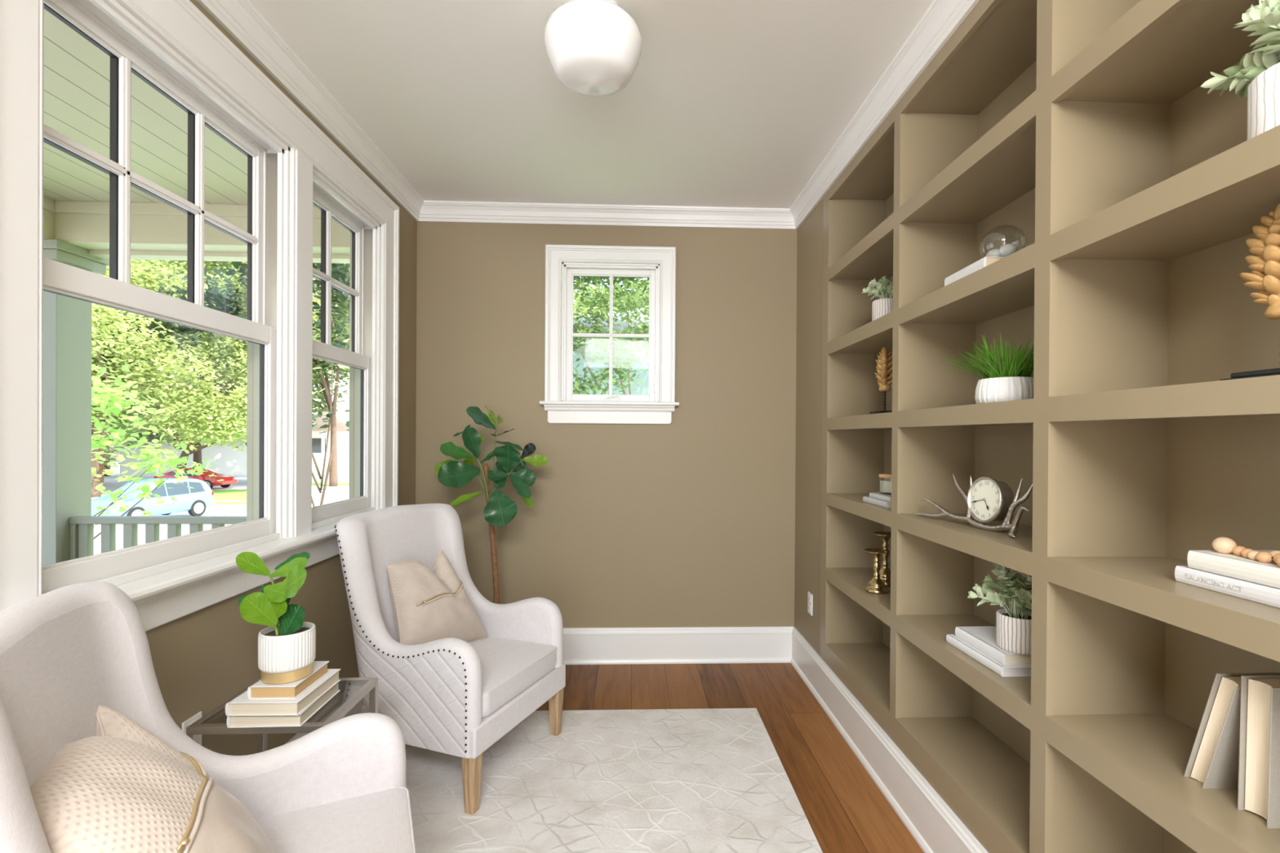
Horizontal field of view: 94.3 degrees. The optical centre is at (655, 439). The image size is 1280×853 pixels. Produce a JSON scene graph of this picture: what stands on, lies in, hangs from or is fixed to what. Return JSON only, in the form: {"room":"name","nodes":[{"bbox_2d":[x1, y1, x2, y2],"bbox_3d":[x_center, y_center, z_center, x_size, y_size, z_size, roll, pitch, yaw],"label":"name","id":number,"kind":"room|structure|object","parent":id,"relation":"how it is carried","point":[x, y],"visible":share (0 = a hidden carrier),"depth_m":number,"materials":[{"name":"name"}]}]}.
{"room":"library","nodes":[
{"label":"library","id":0,"kind":"room"},
{"bbox_2d":[119,0,417,755],"bbox_3d":[-1.338,-0.016,0.463,0.130,2.672,6.234,0,0,-2],"label":"wall","id":1,"kind":"structure","parent":0,"point":[202,659],"depth_m":1.99,"materials":[{"name":"beige paint"}]},
{"bbox_2d":[41,0,289,594],"bbox_3d":[-1.421,-0.357,1.705,0.201,1.613,1.125,0,0,-2],"label":"window","id":2,"kind":"structure","parent":1,"relation":"in","point":[131,46],"depth_m":1.81,"materials":[{"name":"white paint"}]},
{"bbox_2d":[182,711,201,745],"bbox_3d":[-1.324,0.850,1.696,0.009,0.115,0.072,0,0,-2],"label":"wall outlet","id":3,"kind":"object","parent":1,"relation":"attached to","point":[195,717],"visible":0.29,"depth_m":1.69,"materials":[{"name":"white plastic"}]},
{"bbox_2d":[0,0,399,610],"bbox_3d":[-1.319,-0.425,2.102,0.038,1.566,1.996,0,0,-2],"label":"trim","id":4,"kind":"structure","parent":1,"relation":"attached to","point":[180,24],"depth_m":1.24,"materials":[{"name":"white paint"}]},
{"bbox_2d":[116,521,339,631],"bbox_3d":[-1.334,0.423,2.104,0.136,0.130,2.090,0,0,-2],"label":"trim","id":5,"kind":"structure","parent":1,"relation":"attached to","point":[162,598],"depth_m":1.73,"materials":[{"name":"white paint"}]},
{"bbox_2d":[284,686,363,744],"bbox_3d":[-1.263,1.217,0.406,0.030,0.206,6.104,0,0,-2],"label":"baseboard","id":6,"kind":"structure","parent":1,"relation":"attached to","point":[346,695],"depth_m":2.52,"materials":[{"name":"white paint"}]},
{"bbox_2d":[311,168,381,528],"bbox_3d":[-1.458,-0.361,2.624,0.201,1.613,0.855,0,0,-2],"label":"window","id":7,"kind":"structure","parent":1,"relation":"in","point":[363,355],"depth_m":2.90,"materials":[{"name":"white paint"}]},
{"bbox_2d":[195,0,979,229],"bbox_3d":[-0.148,-1.294,0.441,2.230,0.101,6.104,0,0,-2],"label":"trim","id":8,"kind":"structure","parent":1,"relation":"attached to","point":[240,19],"depth_m":2.62,"materials":[{"name":"white paint"}]},
{"bbox_2d":[248,0,933,208],"bbox_3d":[0.017,-1.468,0.397,2.953,0.250,6.604,0,0,-2],"label":"ceiling","id":9,"kind":"structure","parent":0,"point":[725,103],"depth_m":2.31,"materials":[{"name":"white paint"}]},
{"bbox_2d":[543,0,641,96],"bbox_3d":[-0.196,-1.234,1.863,0.305,0.234,0.305,0,0,-2],"label":"ceiling lamp","id":10,"kind":"object","parent":9,"relation":"attached to","point":[593,47],"visible":1,"depth_m":1.77,"materials":[{"name":"white glass"}]},
{"bbox_2d":[415,222,797,627],"bbox_3d":[-0.021,-0.021,3.571,2.753,2.672,0.130,0,0,-2],"label":"wall","id":11,"kind":"structure","parent":0,"point":[689,521],"depth_m":3.50,"materials":[{"name":"beige paint"}]},
{"bbox_2d":[539,400,679,423],"bbox_3d":[-0.269,-0.158,3.479,0.806,0.126,0.092,0,0,-2],"label":"trim","id":12,"kind":"structure","parent":11,"relation":"attached to","point":[558,411],"depth_m":3.47,"materials":[{"name":"white paint"}]},
{"bbox_2d":[544,244,675,402],"bbox_3d":[-0.265,-0.675,3.475,0.759,0.909,0.038,0,0,-2],"label":"trim","id":13,"kind":"structure","parent":11,"relation":"attached to","point":[555,255],"depth_m":3.47,"materials":[{"name":"white paint"}]},
{"bbox_2d":[560,262,659,401],"bbox_3d":[-0.269,-0.625,3.578,0.575,0.827,0.170,0,0,-2],"label":"window","id":14,"kind":"structure","parent":11,"relation":"in","point":[569,270],"depth_m":3.53,"materials":[{"name":"white paint"}]},
{"bbox_2d":[563,626,793,664],"bbox_3d":[-0.287,1.211,3.485,2.230,0.206,0.030,0,0,-2],"label":"baseboard","id":15,"kind":"structure","parent":11,"relation":"attached to","point":[651,645],"depth_m":3.50,"materials":[{"name":"white paint"}]},
{"bbox_2d":[535,662,924,852],"bbox_3d":[-0.002,1.388,0.408,2.953,0.120,6.604,0,0,-2],"label":"floor","id":16,"kind":"structure","parent":0,"point":[846,811],"depth_m":2.83,"materials":[{"name":"brown wood"}]},
{"bbox_2d":[435,405,547,604],"bbox_3d":[-0.891,0.564,3.172,0.613,1.495,0.346,0,0,-11],"label":"fiddle leaf fig","id":17,"kind":"object","parent":16,"relation":"on","point":[500,510],"visible":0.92,"depth_m":3.11,"materials":[{"name":"green plant"}]},
{"bbox_2d":[404,707,822,852],"bbox_3d":[-0.291,1.317,1.256,1.697,0.012,3.222,0,0,-2],"label":"area rug","id":18,"kind":"object","parent":16,"relation":"on","point":[686,780],"visible":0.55,"depth_m":2.21,"materials":[{"name":"beige carpet"}]},
{"bbox_2d":[0,581,415,852],"bbox_3d":[-0.845,0.802,1.174,0.688,1.015,0.680,0,0,-26],"label":"wingback armchair","id":19,"kind":"object","parent":18,"relation":"on","point":[68,651],"visible":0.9,"depth_m":1.29,"materials":[{"name":"white fabric"}]},
{"bbox_2d":[30,705,274,852],"bbox_3d":[-0.874,0.701,1.013,0.466,0.368,0.393,0,0,-6],"label":"throw pillow","id":20,"kind":"object","parent":19,"relation":"on","point":[122,788],"visible":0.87,"depth_m":1.00,"materials":[{"name":"beige fabric"}]},
{"bbox_2d":[255,787,413,852],"bbox_3d":[-0.766,0.943,1.212,0.508,0.122,0.532,0,0,-26],"label":"seat cushion","id":21,"kind":"object","parent":19,"relation":"on","point":[334,820],"depth_m":1.38,"materials":[{"name":"fabric"}]},
{"bbox_2d":[186,677,377,753],"bbox_3d":[-1.061,1.036,1.726,0.363,0.560,0.317,0,0,-2],"label":"side table","id":22,"kind":"object","parent":18,"relation":"on","point":[202,726],"visible":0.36,"depth_m":1.64,"materials":[{"name":"silver metal"}]},
{"bbox_2d":[226,682,340,728],"bbox_3d":[-1.038,0.740,1.672,0.189,0.034,0.222,0,0,-3],"label":"hardcover book","id":23,"kind":"object","parent":22,"relation":"on","point":[233,722],"visible":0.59,"depth_m":1.57,"materials":[{"name":"beige paper"}]},
{"bbox_2d":[225,668,340,715],"bbox_3d":[-1.035,0.705,1.666,0.187,0.035,0.226,0,0,-2],"label":"hardcover book","id":24,"kind":"object","parent":23,"relation":"on","point":[241,705],"visible":0.62,"depth_m":1.56,"materials":[{"name":"beige paper"}]},
{"bbox_2d":[247,661,329,699],"bbox_3d":[-1.023,0.671,1.663,0.125,0.034,0.178,0,0,-2],"label":"hardcover book","id":25,"kind":"object","parent":24,"relation":"on","point":[260,690],"visible":0.67,"depth_m":1.58,"materials":[{"name":"beige paper"}]},
{"bbox_2d":[235,551,315,684],"bbox_3d":[-1.052,0.479,1.621,0.221,0.350,0.163,0,0,-12],"label":"potted plant","id":26,"kind":"object","parent":25,"relation":"on","point":[286,650],"visible":1,"depth_m":1.60,"materials":[{"name":"green plant"}]},
{"bbox_2d":[257,622,315,674],"bbox_3d":[-1.019,0.573,1.643,0.136,0.101,0.136,0,0,-2],"label":"ribbed pot","id":27,"kind":"object","parent":25,"relation":"on","point":[282,648],"depth_m":1.60,"materials":[{"name":"white ceramic"}]},
{"bbox_2d":[334,503,565,814],"bbox_3d":[-0.833,0.797,2.466,0.688,1.015,0.680,0,0,20],"label":"wingback armchair","id":28,"kind":"object","parent":18,"relation":"on","point":[454,696],"visible":0.91,"depth_m":2.25,"materials":[{"name":"fabric"}]},
{"bbox_2d":[386,551,488,644],"bbox_3d":[-0.906,0.681,2.486,0.169,0.401,0.452,1,0,41],"label":"throw pillow","id":29,"kind":"object","parent":28,"relation":"on","point":[428,605],"visible":0.91,"depth_m":2.38,"materials":[{"name":"beige fabric"}]},
{"bbox_2d":[468,635,556,718],"bbox_3d":[-0.751,0.938,2.436,0.508,0.122,0.532,0,0,20],"label":"seat cushion","id":30,"kind":"object","parent":28,"relation":"on","point":[513,668],"depth_m":2.39,"materials":[{"name":"fabric"}]},
{"bbox_2d":[794,196,823,656],"bbox_3d":[1.219,0.000,0.502,0.523,2.672,6.104,0,0,-2],"label":"wall","id":31,"kind":"structure","parent":0,"point":[811,232],"depth_m":3.28,"materials":[{"name":"beige paint"}]},
{"bbox_2d":[807,591,813,616],"bbox_3d":[0.837,0.890,3.225,0.009,0.115,0.072,0,0,-2],"label":"wall outlet","id":32,"kind":"object","parent":31,"relation":"attached to","point":[810,595],"visible":1,"depth_m":3.21,"materials":[{"name":"white plastic"}]},
{"bbox_2d":[790,626,988,852],"bbox_3d":[0.935,1.231,0.496,0.030,0.206,6.104,0,0,-2],"label":"baseboard","id":33,"kind":"structure","parent":31,"relation":"attached to","point":[935,827],"depth_m":2.22,"materials":[{"name":"white paint"}]},
{"bbox_2d":[820,0,1279,852],"bbox_3d":[1.058,-0.062,1.831,0.312,2.366,2.450,0,0,-2],"label":"bookcase","id":34,"kind":"object","parent":31,"relation":"attached to","point":[1087,132],"visible":0.98,"depth_m":1.40,"materials":[{"name":"beige wood"}]},
{"bbox_2d":[863,548,889,594],"bbox_3d":[0.936,0.557,2.517,0.104,0.174,0.104,0,0,-2],"label":"candlestick","id":35,"kind":"object","parent":34,"relation":"on","point":[876,585],"visible":1,"depth_m":2.50,"materials":[{"name":"gold metal"}]},
{"bbox_2d":[862,496,891,508],"bbox_3d":[0.972,0.259,2.468,0.135,0.024,0.235,0,0,-2],"label":"hardcover book","id":36,"kind":"object","parent":34,"relation":"on","point":[884,504],"visible":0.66,"depth_m":2.43,"materials":[{"name":"white paper"}]},
{"bbox_2d":[869,492,891,502],"bbox_3d":[0.980,0.237,2.448,0.120,0.020,0.195,0,0,-4],"label":"hardcover book","id":37,"kind":"object","parent":36,"relation":"on","point":[887,497],"visible":0.51,"depth_m":2.46,"materials":[{"name":"white paper"}]},
{"bbox_2d":[878,473,891,494],"bbox_3d":[0.984,0.186,2.480,0.100,0.083,0.100,0,0,-2],"label":"candle jar","id":38,"kind":"object","parent":37,"relation":"on","point":[885,485],"visible":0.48,"depth_m":2.45,"materials":[{"name":"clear glass"}]},
{"bbox_2d":[862,275,893,320],"bbox_3d":[0.965,-0.587,2.532,0.161,0.210,0.159,0,0,-2],"label":"potted plant","id":39,"kind":"object","parent":34,"relation":"on","point":[881,307],"visible":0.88,"depth_m":2.50,"materials":[{"name":"ceramic"}]},
{"bbox_2d":[871,297,893,320],"bbox_3d":[0.977,-0.534,2.514,0.116,0.105,0.116,0,0,-2],"label":"pot","id":40,"kind":"object","parent":39,"relation":"on","point":[881,307],"depth_m":2.47,"materials":[{"name":"ceramic"}]},
{"bbox_2d":[866,346,892,414],"bbox_3d":[0.998,-0.255,2.587,0.114,0.301,0.114,0,0,-2],"label":"finial","id":41,"kind":"object","parent":34,"relation":"on","point":[884,363],"visible":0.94,"depth_m":2.57,"materials":[{"name":"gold metal"}]},
{"bbox_2d":[872,531,891,586],"bbox_3d":[1.019,0.530,2.636,0.106,0.228,0.106,0,0,-2],"label":"candlestick","id":42,"kind":"object","parent":34,"relation":"on","point":[885,572],"visible":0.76,"depth_m":2.62,"materials":[{"name":"gold metal"}]},
{"bbox_2d":[915,473,1032,537],"bbox_3d":[0.994,0.193,1.882,0.104,0.168,0.494,0,0,-11],"label":"clock","id":43,"kind":"object","parent":34,"relation":"on","point":[988,500],"visible":0.99,"depth_m":1.77,"materials":[{"name":"silver metal"}]},
{"bbox_2d":[938,334,1034,404],"bbox_3d":[1.010,-0.201,1.692,0.339,0.202,0.339,0,0,-2],"label":"potted grass","id":44,"kind":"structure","parent":34,"relation":"on","point":[1006,380],"depth_m":1.65,"materials":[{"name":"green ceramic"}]},
{"bbox_2d":[974,376,1033,404],"bbox_3d":[1.007,-0.137,1.704,0.162,0.073,0.162,0,0,-2],"label":"bowl","id":45,"kind":"object","parent":44,"relation":"on","point":[988,388],"depth_m":1.64,"materials":[{"name":"white ceramic"}]},
{"bbox_2d":[946,634,1031,676],"bbox_3d":[1.023,0.634,1.761,0.181,0.026,0.275,0,0,-3],"label":"hardcover book","id":46,"kind":"object","parent":34,"relation":"on","point":[1001,669],"visible":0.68,"depth_m":1.68,"materials":[{"name":"white paper"}]},
{"bbox_2d":[955,626,1031,665],"bbox_3d":[1.025,0.606,1.756,0.155,0.032,0.235,0,0,-3],"label":"hardcover book","id":47,"kind":"object","parent":46,"relation":"on","point":[983,638],"visible":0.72,"depth_m":1.74,"materials":[{"name":"white paper"}]},
{"bbox_2d":[967,564,1031,655],"bbox_3d":[1.028,0.466,1.714,0.207,0.248,0.223,0,0,-41],"label":"potted plant","id":48,"kind":"object","parent":47,"relation":"on","point":[1013,625],"visible":0.82,"depth_m":1.67,"materials":[{"name":"plant"}]},
{"bbox_2d":[995,608,1031,655],"bbox_3d":[1.024,0.541,1.675,0.112,0.098,0.112,0,0,-2],"label":"pot","id":49,"kind":"object","parent":48,"relation":"on","point":[1013,626],"depth_m":1.64,"materials":[{"name":"ceramic"}]},
{"bbox_2d":[1174,565,1279,608],"bbox_3d":[1.105,0.262,1.032,0.176,0.031,0.262,0,0,-2],"label":"hardcover book","id":50,"kind":"object","parent":34,"relation":"on","point":[1256,593],"visible":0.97,"depth_m":1.05,"materials":[{"name":"white paper"}]},
{"bbox_2d":[1186,550,1279,589],"bbox_3d":[1.108,0.230,1.014,0.170,0.034,0.255,0,0,-2],"label":"hardcover book","id":51,"kind":"object","parent":50,"relation":"on","point":[1231,565],"visible":0.91,"depth_m":1.05,"materials":[{"name":"white paper"}]},
{"bbox_2d":[1212,537,1279,566],"bbox_3d":[1.066,0.197,1.011,0.069,0.032,0.224,0,0,7],"label":"bead garland","id":52,"kind":"object","parent":51,"relation":"on","point":[1221,544],"visible":1,"depth_m":1.07,"materials":[{"name":"brown wood"}]},
{"bbox_2d":[1183,672,1279,788],"bbox_3d":[1.099,0.543,1.099,0.156,0.234,0.099,0,0,-2],"label":"hardcover book","id":53,"kind":"object","parent":34,"relation":"on","point":[1214,758],"visible":0.56,"depth_m":1.09,"materials":[{"name":"white paper"}]},
{"bbox_2d":[1200,0,1279,140],"bbox_3d":[1.055,-0.610,0.972,0.205,0.269,0.212,0,0,19],"label":"potted plant","id":54,"kind":"object","parent":34,"relation":"on","point":[1257,75],"visible":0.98,"depth_m":0.96,"materials":[{"name":"plant"}]},
{"bbox_2d":[1247,62,1279,140],"bbox_3d":[1.041,-0.533,0.946,0.140,0.115,0.140,0,0,-2],"label":"pot","id":55,"kind":"object","parent":54,"relation":"on","point":[1264,91],"depth_m":0.95,"materials":[{"name":"ceramic"}]},
{"bbox_2d":[1219,203,1279,380],"bbox_3d":[1.067,-0.251,1.005,0.116,0.307,0.116,0,0,-2],"label":"decorative sculpture","id":56,"kind":"object","parent":34,"relation":"on","point":[1264,277],"visible":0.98,"depth_m":1.01,"materials":[{"name":"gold metal"}]},
{"bbox_2d":[1237,675,1279,828],"bbox_3d":[1.106,0.532,1.019,0.164,0.238,0.051,0,1,-2],"label":"hardcover book","id":57,"kind":"object","parent":34,"relation":"on","point":[1259,767],"visible":1,"depth_m":1.02,"materials":[{"name":"beige paper"}]},
{"bbox_3d":[1.016,-0.487,1.856,0.170,0.016,0.285,0,0,-1],"label":"hardcover book","id":58,"kind":"object","parent":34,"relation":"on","visible":0},
{"bbox_2d":[944,256,1004,286],"bbox_3d":[1.022,-0.513,1.838,0.145,0.036,0.230,0,0,-1],"label":"hardcover book","id":59,"kind":"object","parent":58,"relation":"on","point":[986,260],"visible":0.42,"depth_m":1.79,"materials":[{"name":"white paper"}]},
{"bbox_2d":[980,226,1026,257],"bbox_3d":[1.037,-0.583,1.776,0.122,0.112,0.122,0,0,-2],"label":"glass globe","id":60,"kind":"object","parent":59,"relation":"on","point":[1006,250],"visible":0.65,"depth_m":1.75,"materials":[{"name":"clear glass"}]},
{"label":"outside","id":61,"kind":"structure","parent":0,"visible":0},
{"bbox_2d":[91,462,348,554],"bbox_3d":[-27.032,3.736,48.961,230.000,3.750,160.000,0,0,-2],"label":"ground","id":62,"kind":"structure","parent":61,"point":[332,494],"depth_m":28.57,"materials":[{"name":"concrete"}]},
{"bbox_2d":[93,405,104,483],"bbox_3d":[-45.348,-0.378,42.195,8.000,7.500,8.000,0,0,-22],"label":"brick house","id":63,"kind":"structure","parent":62,"relation":"on","point":[102,478],"depth_m":46.39,"materials":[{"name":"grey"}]},
{"bbox_2d":[91,270,201,423],"bbox_3d":[-35.699,-3.762,36.608,13.090,14.310,11.366,0,0,-19],"label":"maple tree","id":64,"kind":"object","parent":62,"relation":"on","point":[152,326],"visible":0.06,"depth_m":37.58,"materials":[{"name":"green plant"}]},
{"bbox_2d":[91,477,213,515],"bbox_3d":[-19.409,2.293,22.832,1.684,1.568,4.060,0,0,10],"label":"hatchback car","id":65,"kind":"object","parent":62,"relation":"on","point":[195,500],"visible":0.7,"depth_m":22.66,"materials":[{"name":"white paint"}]},
{"bbox_2d":[91,349,224,539],"bbox_3d":[-5.952,0.748,6.503,2.500,3.624,1.403,0,0,-2],"label":"bush","id":66,"kind":"object","parent":62,"relation":"on","point":[117,399],"visible":0.47,"depth_m":6.45,"materials":[{"name":"green plant"}]},
{"bbox_2d":[104,264,213,476],"bbox_3d":[-55.824,-10.208,59.142,28.924,27.989,21.684,0,0,10],"label":"oak tree","id":67,"kind":"object","parent":62,"relation":"on","point":[106,467],"visible":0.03,"depth_m":57.31,"materials":[{"name":"green plant"}]},
{"bbox_2d":[91,259,246,497],"bbox_3d":[-32.059,-5.874,33.418,13.898,18.481,11.713,0,0,6],"label":"maple tree","id":68,"kind":"object","parent":62,"relation":"on","point":[104,315],"visible":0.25,"depth_m":34.05,"materials":[{"name":"green plant"}]},
{"bbox_2d":[104,260,246,467],"bbox_3d":[-41.012,-8.177,53.465,24.993,23.810,17.452,0,0,-2],"label":"oak tree","id":69,"kind":"object","parent":62,"relation":"on","point":[197,455],"visible":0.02,"depth_m":51.14,"materials":[{"name":"green plant"}]},
{"bbox_2d":[104,259,247,468],"bbox_3d":[-35.669,-5.516,44.747,18.134,18.275,13.001,0,0,-6],"label":"oak tree","id":70,"kind":"object","parent":62,"relation":"on","point":[218,299],"visible":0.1,"depth_m":43.84,"materials":[{"name":"green plant"}]},
{"bbox_2d":[118,426,246,476],"bbox_3d":[-49.727,0.848,66.042,15.000,6.000,10.000,0,0,-37],"label":"house","id":71,"kind":"structure","parent":62,"relation":"on","point":[228,462],"depth_m":62.49,"materials":[{"name":"white"}]},
{"bbox_2d":[154,467,237,488],"bbox_3d":[-32.055,2.702,41.446,4.680,1.449,1.874,0,0,0],"label":"car","id":72,"kind":"object","parent":62,"relation":"on","point":[211,481],"visible":0.35,"depth_m":40.68,"materials":[{"name":"red paint"}]},
{"bbox_2d":[211,489,246,500],"bbox_3d":[-26.957,3.372,35.732,5.864,0.350,16.247,0,0,-43],"label":"lawn","id":73,"kind":"structure","parent":62,"relation":"on","point":[219,495],"depth_m":35.40,"materials":[{"name":"green plant"}]},
{"bbox_2d":[168,260,337,453],"bbox_3d":[-26.467,-5.959,39.312,10.160,18.949,10.610,0,0,-2],"label":"birch tree","id":74,"kind":"object","parent":73,"relation":"on","point":[235,358],"visible":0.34,"depth_m":37.27,"materials":[{"name":"green plant"}]},
{"bbox_2d":[213,501,246,504],"bbox_3d":[-22.520,3.277,30.326,4.358,0.175,1.642,0,0,-8],"label":"lawn","id":75,"kind":"structure","parent":62,"relation":"on","point":[215,502],"depth_m":30.04,"materials":[{"name":"green plant"}]},
{"bbox_2d":[246,281,350,414],"bbox_3d":[-31.531,-8.366,60.355,21.653,24.603,14.242,0,0,-7],"label":"tree","id":76,"kind":"object","parent":62,"relation":"on","point":[319,395],"visible":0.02,"depth_m":58.57,"materials":[{"name":"green plant"}]},
{"bbox_2d":[311,483,348,485],"bbox_3d":[-26.221,3.619,47.492,7.750,0.230,3.492,0,0,1],"label":"lawn","id":77,"kind":"structure","parent":62,"relation":"on","point":[313,484],"depth_m":46.94,"materials":[{"name":"green plant"}]},
{"bbox_2d":[311,411,349,483],"bbox_3d":[-27.734,0.620,51.921,8.800,6.100,7.800,0,0,-26],"label":"house","id":78,"kind":"structure","parent":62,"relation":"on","point":[318,440],"depth_m":49.25,"materials":[{"name":"white"}]},
{"bbox_2d":[311,262,350,486],"bbox_3d":[-24.386,-7.478,45.108,13.152,22.242,9.872,0,0,3],"label":"tree","id":79,"kind":"object","parent":62,"relation":"on","point":[324,382],"visible":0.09,"depth_m":44.84,"materials":[{"name":"green plant"}]},
{"bbox_2d":[312,276,648,395],"bbox_3d":[-2.886,-3.126,24.262,19.686,12.480,10.112,0,0,-2],"label":"oak tree","id":80,"kind":"object","parent":62,"relation":"on","point":[575,302],"visible":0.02,"depth_m":22.79,"materials":[{"name":"green plant"}]},
{"bbox_2d":[573,306,648,395],"bbox_3d":[0.764,-0.084,13.242,6.800,5.700,5.600,0,0,-2],"label":"house","id":81,"kind":"structure","parent":62,"relation":"on","point":[641,389],"depth_m":10.68,"materials":[{"name":"grey"}]},
{"bbox_3d":[1.854,2.657,9.394,13.500,0.553,9.400,0,0,-2],"label":"lawn","id":82,"kind":"structure","parent":62,"relation":"on","visible":0},
{"bbox_2d":[179,260,350,506],"bbox_3d":[-3.688,-0.006,6.087,2.153,5.118,1.551,0,0,-2],"label":"magnolia tree","id":83,"kind":"object","parent":82,"relation":"on","point":[340,267],"visible":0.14,"depth_m":6.04,"materials":[{"name":"green plant"}]},
{"bbox_2d":[573,278,648,394],"bbox_3d":[-0.602,0.440,6.415,2.089,4.298,1.056,0,0,-7],"label":"trees","id":84,"kind":"object","parent":82,"relation":"on","point":[603,316],"visible":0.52,"depth_m":6.33,"materials":[{"name":"green plant"}]},
{"bbox_2d":[573,276,648,395],"bbox_3d":[-0.612,-1.197,9.920,4.410,7.830,3.218,0,0,-6],"label":"tree","id":85,"kind":"object","parent":82,"relation":"on","point":[599,280],"visible":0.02,"depth_m":9.37,"materials":[{"name":"green plant"}]},
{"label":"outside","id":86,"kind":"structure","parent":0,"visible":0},
{"bbox_3d":[-2.563,1.498,0.253,2.317,0.130,6.700,0,0,-2],"label":"floor","id":87,"kind":"structure","parent":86,"visible":0},
{"bbox_2d":[42,239,109,565],"bbox_3d":[-3.494,0.151,3.452,0.340,2.525,0.340,0,0,-2],"label":"porch column","id":88,"kind":"structure","parent":87,"relation":"on","point":[67,321],"depth_m":3.39,"materials":[{"name":"grey"}]},
{"bbox_2d":[43,195,350,263],"bbox_3d":[-2.445,-1.352,0.250,2.117,0.570,6.710,0,0,-2],"label":"beam","id":89,"kind":"structure","parent":88,"relation":"on","point":[158,231],"depth_m":3.35,"materials":[{"name":"beige"}]},
{"bbox_2d":[43,8,315,206],"bbox_3d":[-2.501,-1.351,0.143,2.237,0.070,6.500,0,0,-2],"label":"ceiling","id":90,"kind":"structure","parent":89,"relation":"attached to","point":[77,73],"depth_m":2.58,"materials":[{"name":"wood"}]},
{"bbox_2d":[69,515,246,559],"bbox_3d":[-2.492,0.937,3.496,1.795,0.966,0.070,0,0,-2],"label":"porch railing","id":91,"kind":"object","parent":87,"relation":"on","point":[81,527],"visible":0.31,"depth_m":3.45,"materials":[{"name":"grey wood"}]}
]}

